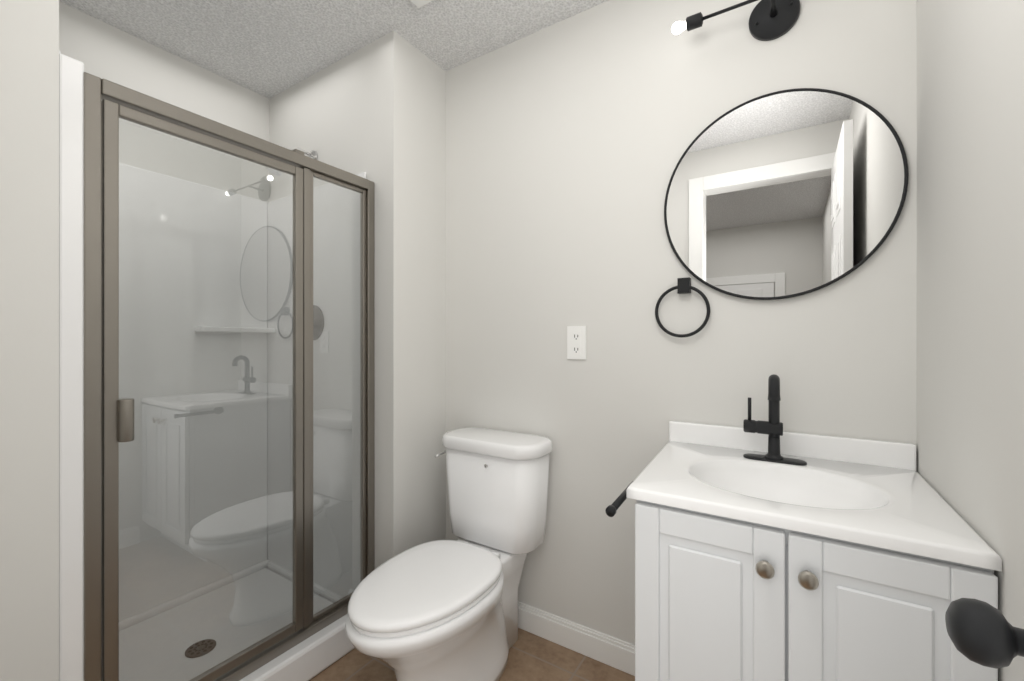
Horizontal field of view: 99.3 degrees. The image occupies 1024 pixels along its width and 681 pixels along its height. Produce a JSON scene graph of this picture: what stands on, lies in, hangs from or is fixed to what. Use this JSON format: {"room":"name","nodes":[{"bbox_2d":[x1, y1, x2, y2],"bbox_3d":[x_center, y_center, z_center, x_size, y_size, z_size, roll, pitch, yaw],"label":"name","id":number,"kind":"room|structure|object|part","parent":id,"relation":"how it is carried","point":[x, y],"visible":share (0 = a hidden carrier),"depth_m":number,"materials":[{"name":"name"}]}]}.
{"room":"bathroom","nodes":[
{"label":"bathroom","id":0,"kind":"room"},
{"bbox_2d":[59,0,607,98],"bbox_3d":[-1.068,-1.303,0.168,2.950,0.100,4.350,0,0,33],"label":"ceiling","id":1,"kind":"structure","parent":0,"point":[269,49],"depth_m":1.74,"materials":[{"name":"white paint"}]},
{"bbox_2d":[410,0,432,7],"bbox_3d":[-0.303,-1.242,1.424,0.280,0.020,0.280,0,0,33],"label":"ceiling vent","id":2,"kind":"object","parent":1,"relation":"in","point":[419,3],"visible":1,"depth_m":1.59,"materials":[{"name":"white"}]},
{"bbox_2d":[309,628,634,680],"bbox_3d":[-1.068,1.237,0.168,2.950,0.100,4.350,0,0,33],"label":"floor","id":3,"kind":"structure","parent":0,"point":[532,657],"depth_m":1.58,"materials":[{"name":"tile"}]},
{"bbox_2d":[59,51,373,680],"bbox_3d":[-1.142,0.147,1.628,0.864,2.080,0.933,0,0,33],"label":"shower","id":4,"kind":"object","parent":3,"relation":"on","point":[216,434],"visible":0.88,"depth_m":1.59,"materials":[{"name":"clear glass"}]},
{"bbox_2d":[345,427,551,680],"bbox_3d":[-0.220,0.783,1.498,0.461,0.808,0.776,0,0,33],"label":"toilet","id":5,"kind":"object","parent":3,"relation":"on","point":[441,610],"visible":1,"depth_m":1.48,"materials":[{"name":"white ceramic"}]},
{"bbox_3d":[-0.269,0.772,1.397,0.382,0.046,0.542,0,0,33],"label":"seat","id":6,"kind":"part","parent":5,"relation":"part of","materials":[{"name":"white plastic"}]},
{"bbox_3d":[-0.183,0.466,1.724,0.281,0.025,0.098,0,0,33],"label":"lever","id":7,"kind":"part","parent":5,"relation":"part of","materials":[{"name":"silver metal"}]},
{"bbox_3d":[-0.068,0.404,1.732,0.456,0.050,0.219,0,0,33],"label":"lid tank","id":8,"kind":"part","parent":5,"relation":"part of","materials":[{"name":"white ceramic"}]},
{"bbox_3d":[-0.067,0.609,1.734,0.432,0.360,0.204,0,0,33],"label":"tank","id":9,"kind":"part","parent":5,"relation":"part of","materials":[{"name":"white ceramic"}]},
{"bbox_2d":[605,374,1001,680],"bbox_3d":[0.633,0.640,1.063,0.636,1.094,0.607,0,0,33],"label":"bathroom vanity","id":10,"kind":"object","parent":3,"relation":"on","point":[770,549],"visible":0.98,"depth_m":0.88,"materials":[{"name":"white paint"}]},
{"bbox_2d":[743,374,806,465],"bbox_3d":[0.720,0.214,1.196,0.153,0.244,0.111,0,0,33],"label":"faucet","id":11,"kind":"object","parent":10,"relation":"on","point":[773,427],"depth_m":1.21,"materials":[{"name":"black metal"}]},
{"bbox_3d":[0.520,0.442,0.825,0.101,0.033,0.030,0,0,33],"label":"knob","id":12,"kind":"part","parent":10,"relation":"part of","materials":[{"name":"silver metal"}]},
{"bbox_3d":[0.526,0.718,0.844,0.429,0.537,0.008,0,0,33],"label":"panel","id":13,"kind":"part","parent":10,"relation":"part of","materials":[{"name":"white paint"}]},
{"bbox_2d":[0,0,1023,680],"bbox_3d":[-1.086,-0.043,0.150,2.760,2.460,4.200,0,0,33],"label":"wall","id":14,"kind":"structure","parent":0,"point":[520,188],"depth_m":1.50,"materials":[{"name":"paint"}]},
{"bbox_2d":[518,601,634,675],"bbox_3d":[0.112,1.136,1.749,1.008,0.102,0.016,0,0,33],"label":"baseboard","id":15,"kind":"structure","parent":14,"relation":"attached to","point":[614,652],"depth_m":1.64,"materials":[{"name":"white wood"}]},
{"bbox_2d":[567,326,585,358],"bbox_3d":[0.247,0.008,1.667,0.077,0.127,0.007,0,0,33],"label":"electrical outlet","id":16,"kind":"object","parent":14,"relation":"attached to","point":[576,342],"visible":1,"depth_m":1.66,"materials":[{"name":"white plastic"}]},
{"bbox_2d":[655,277,709,337],"bbox_3d":[0.567,-0.108,1.451,0.174,0.197,0.027,0,0,33],"label":"towel ring","id":17,"kind":"object","parent":14,"relation":"attached to","point":[683,286],"visible":0.98,"depth_m":1.44,"materials":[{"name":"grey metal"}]},
{"bbox_2d":[671,0,799,40],"bbox_3d":[0.761,-0.981,1.266,0.552,0.134,0.130,0,0,33],"label":"sconce","id":18,"kind":"object","parent":14,"relation":"attached to","point":[769,20],"visible":1,"depth_m":1.31,"materials":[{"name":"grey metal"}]},
{"bbox_2d":[664,88,908,299],"bbox_3d":[0.784,-0.435,1.318,0.625,0.625,0.017,0,0,33],"label":"mirror","id":19,"kind":"object","parent":14,"relation":"attached to","point":[785,194],"visible":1,"depth_m":1.29,"materials":[{"name":"clear glass"}]},
{"bbox_2d":[669,420,916,478],"bbox_3d":[0.795,0.317,1.306,0.623,0.090,0.022,0,0,33],"label":"backsplash","id":20,"kind":"structure","parent":14,"relation":"attached to","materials":[{"name":"white stone"}]},
{"bbox_2d":[945,598,1023,668],"bbox_3d":[0.316,0.101,0.161,0.114,2.148,0.670,0,0,33],"label":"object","id":21,"kind":"structure","parent":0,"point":[983,633],"depth_m":0.38,"materials":[{"name":"black"}]}
]}

